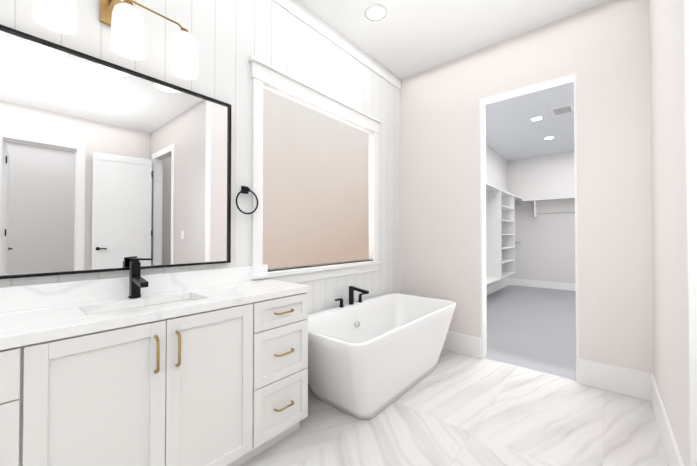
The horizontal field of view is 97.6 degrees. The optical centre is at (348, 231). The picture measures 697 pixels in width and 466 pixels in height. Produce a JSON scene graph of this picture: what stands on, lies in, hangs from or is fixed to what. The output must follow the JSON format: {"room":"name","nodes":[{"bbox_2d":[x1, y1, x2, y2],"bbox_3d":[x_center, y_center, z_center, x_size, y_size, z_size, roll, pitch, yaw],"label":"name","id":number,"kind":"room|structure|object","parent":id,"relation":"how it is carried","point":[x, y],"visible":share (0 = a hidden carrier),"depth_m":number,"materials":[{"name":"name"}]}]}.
{"room":"bathroom","nodes":[
{"label":"bathroom","id":0,"kind":"room"},
{"bbox_2d":[0,0,400,313],"bbox_3d":[-1.383,-0.302,1.359,0.150,3.050,6.240,-1,-1,40],"label":"wall","id":1,"kind":"structure","parent":0,"point":[230,36],"depth_m":2.06,"materials":[{"name":"white paint"}]},
{"bbox_2d":[32,0,197,79],"bbox_3d":[-1.066,-1.001,1.466,0.200,0.300,0.636,-1,-1,40],"label":"sconce","id":2,"kind":"object","parent":1,"relation":"attached to","point":[124,20],"visible":1,"depth_m":1.42,"materials":[{"name":"white glass"}]},
{"bbox_2d":[0,24,230,278],"bbox_3d":[-1.080,-0.313,1.575,0.027,1.009,0.992,-1,-1,40],"label":"mirror","id":3,"kind":"object","parent":1,"relation":"attached to","point":[105,166],"visible":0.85,"depth_m":1.46,"materials":[{"name":"clear glass"}]},
{"bbox_2d":[0,266,267,313],"bbox_3d":[-1.096,0.275,1.555,0.019,0.100,1.600,-1,-1,40],"label":"backsplash","id":4,"kind":"structure","parent":1,"relation":"attached to","point":[28,297],"depth_m":1.46,"materials":[{"name":"white stone"}]},
{"bbox_2d":[236,186,257,213],"bbox_3d":[-0.681,-0.210,2.030,0.047,0.190,0.167,-1,-1,40],"label":"towel ring","id":5,"kind":"object","parent":1,"relation":"attached to","point":[245,189],"visible":1,"depth_m":2.02,"materials":[{"name":"black metal"}]},
{"bbox_2d":[249,55,381,282],"bbox_3d":[-0.201,-0.394,2.679,0.150,1.585,1.550,-1,-1,40],"label":"window","id":6,"kind":"structure","parent":1,"relation":"in","point":[315,187],"depth_m":2.53,"materials":[{"name":"beige glass"}]},
{"bbox_2d":[273,0,400,89],"bbox_3d":[-1.320,-1.768,1.323,0.014,0.120,6.000,-1,-1,40],"label":"crown molding","id":7,"kind":"structure","parent":1,"relation":"attached to","point":[301,12],"depth_m":2.75,"materials":[{"name":"white wood"}]},
{"bbox_2d":[240,349,667,465],"bbox_3d":[1.336,1.244,-1.020,7.350,0.100,6.150,-1,-1,40],"label":"floor","id":8,"kind":"structure","parent":0,"point":[455,409],"depth_m":1.92,"materials":[{"name":"tile"}]},
{"bbox_2d":[0,290,309,465],"bbox_3d":[-0.916,0.792,1.396,0.492,0.862,1.580,-1,-1,40],"label":"bathroom vanity","id":9,"kind":"object","parent":8,"relation":"on","point":[135,367],"depth_m":1.25,"materials":[{"name":"white painted wood"},{"name":"brushed gold metal"}]},
{"bbox_2d":[0,278,309,345],"bbox_3d":[-0.927,0.342,1.411,0.462,0.038,1.600,-1,-1,40],"label":"countertop","id":10,"kind":"structure","parent":9,"relation":"on","point":[45,321],"depth_m":1.28,"materials":[{"name":"white stone"}]},
{"bbox_2d":[88,294,191,313],"bbox_3d":[-0.919,0.422,1.403,0.254,0.146,0.484,-1,-1,40],"label":"sink","id":11,"kind":"object","parent":10,"relation":"in","point":[189,299],"depth_m":1.47,"materials":[{"name":"white ceramic"}]},
{"bbox_2d":[128,258,152,297],"bbox_3d":[-0.999,0.227,1.481,0.171,0.194,0.084,-1,-1,40],"label":"faucet","id":12,"kind":"object","parent":10,"relation":"on","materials":[{"name":"black metal"}]},
{"bbox_2d":[307,286,455,419],"bbox_3d":[0.264,0.863,2.545,0.755,0.748,1.540,-1,-1,40],"label":"tub","id":13,"kind":"object","parent":8,"relation":"on","point":[370,358],"visible":0.96,"depth_m":2.20,"materials":[{"name":"white ceramic"}]},
{"bbox_2d":[296,0,611,160],"bbox_3d":[3.071,-1.881,1.068,7.350,0.100,11.520,-1,-1,40],"label":"ceiling","id":14,"kind":"structure","parent":0,"point":[402,39],"depth_m":2.84,"materials":[{"name":"white paint"}]},
{"bbox_2d":[364,4,386,20],"bbox_3d":[0.225,-1.809,2.521,0.190,0.008,0.190,-1,-1,40],"label":"recessed light","id":15,"kind":"object","parent":14,"relation":"in","point":[375,12],"visible":1,"depth_m":2.51,"materials":[{"name":"white plastic"}]},
{"bbox_2d":[530,116,543,120],"bbox_3d":[2.962,-1.781,4.801,0.190,0.008,0.190,-1,-1,40],"label":"recessed light","id":16,"kind":"object","parent":14,"relation":"in","point":[537,118],"visible":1,"depth_m":4.78,"materials":[{"name":"white"}]},
{"bbox_2d":[543,136,554,139],"bbox_3d":[3.776,-1.770,5.749,0.190,0.008,0.190,-1,-1,40],"label":"recessed light","id":17,"kind":"object","parent":14,"relation":"in","point":[549,137],"visible":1,"depth_m":5.71,"materials":[{"name":"white"}]},
{"bbox_2d":[551,104,573,115],"bbox_3d":[3.134,-1.783,4.471,0.250,0.012,0.300,-1,-1,40],"label":"ceiling vent","id":18,"kind":"object","parent":14,"relation":"in","point":[562,110],"visible":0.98,"depth_m":4.46,"materials":[{"name":"white metal"}]},
{"bbox_2d":[486,145,507,286],"bbox_3d":[2.292,-0.250,5.702,0.150,3.050,5.140,-1,-1,40],"label":"wall","id":19,"kind":"structure","parent":0,"point":[496,170],"depth_m":6.78,"materials":[{"name":"white paint"}]},
{"bbox_2d":[486,278,508,295],"bbox_3d":[2.317,1.194,5.585,0.016,0.160,5.020,-1,-1,40],"label":"baseboard","id":20,"kind":"structure","parent":19,"relation":"attached to","point":[501,284],"depth_m":6.66,"materials":[{"name":"white wood"}]},
{"bbox_2d":[486,183,523,284],"bbox_3d":[2.506,0.039,5.555,0.357,1.670,4.837,-1,-1,40],"label":"closet shelving","id":21,"kind":"object","parent":19,"relation":"attached to","point":[500,234],"depth_m":5.82,"materials":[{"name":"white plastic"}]},
{"bbox_2d":[400,0,653,373],"bbox_3d":[1.502,-0.283,2.926,2.230,3.050,0.120,-1,-1,40],"label":"wall","id":22,"kind":"structure","parent":0,"point":[602,51],"depth_m":2.51,"materials":[{"name":"white paint"}]},
{"bbox_2d":[442,331,480,358],"bbox_3d":[0.953,1.146,3.284,0.905,0.200,0.016,-1,-1,40],"label":"baseboard","id":23,"kind":"structure","parent":22,"relation":"attached to","point":[468,345],"depth_m":3.09,"materials":[{"name":"white wood"}]},
{"bbox_2d":[480,73,578,382],"bbox_3d":[1.636,-0.040,2.810,0.770,2.560,0.128,-1,-1,40],"label":"door frame","id":24,"kind":"structure","parent":22,"relation":"attached to","point":[561,80],"depth_m":2.99,"materials":[{"name":"white wood"}]},
{"bbox_2d":[579,358,648,400],"bbox_3d":[2.035,1.135,2.366,0.395,0.200,0.019,-1,-1,40],"label":"baseboard","id":25,"kind":"structure","parent":22,"relation":"attached to","point":[631,382],"depth_m":2.35,"materials":[{"name":"white wood"}]},
{"bbox_2d":[484,285,575,379],"bbox_3d":[5.057,1.297,3.377,7.350,0.100,5.370,-1,-1,40],"label":"floor","id":26,"kind":"structure","parent":0,"point":[532,328],"depth_m":3.92,"materials":[{"name":"grey carpet"}]},
{"bbox_2d":[507,152,574,283],"bbox_3d":[5.097,-0.238,6.617,2.950,3.050,0.120,-1,-1,40],"label":"wall","id":27,"kind":"structure","parent":0,"point":[545,249],"depth_m":7.03,"materials":[{"name":"white paint"}]},
{"bbox_2d":[509,278,575,290],"bbox_3d":[5.018,1.206,6.577,2.800,0.160,0.016,-1,-1,40],"label":"baseboard","id":28,"kind":"structure","parent":27,"relation":"attached to","point":[530,283],"depth_m":7.02,"materials":[{"name":"white wood"}]},
{"bbox_2d":[521,197,574,217],"bbox_3d":[5.030,-0.537,6.361,2.457,0.400,0.357,-1,-1,40],"label":"closet shelving","id":29,"kind":"object","parent":27,"relation":"attached to","point":[535,201],"depth_m":6.85,"materials":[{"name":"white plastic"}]},
{"bbox_2d":[649,0,689,465],"bbox_3d":[1.859,-0.298,1.714,0.120,3.050,1.270,-1,-1,40],"label":"wall","id":30,"kind":"structure","parent":0,"point":[669,218],"depth_m":1.59,"materials":[{"name":"white paint"}]},
{"bbox_2d":[649,373,684,465],"bbox_3d":[1.801,1.127,1.735,0.016,0.200,1.286,-1,-1,40],"label":"baseboard","id":31,"kind":"structure","parent":30,"relation":"attached to","point":[673,455],"depth_m":1.71,"materials":[{"name":"white wood"}]},
{"bbox_3d":[2.380,-0.312,0.519,2.220,3.050,0.120,-1,-1,40],"label":"wall","id":32,"kind":"structure","parent":0,"visible":0},
{"bbox_2d":[684,0,696,465],"bbox_3d":[2.268,-0.311,0.604,2.180,3.050,0.136,-1,-1,40],"label":"door frame","id":33,"kind":"structure","parent":32,"relation":"attached to","point":[690,34],"depth_m":1.25,"materials":[{"name":"white wood"}]}
]}

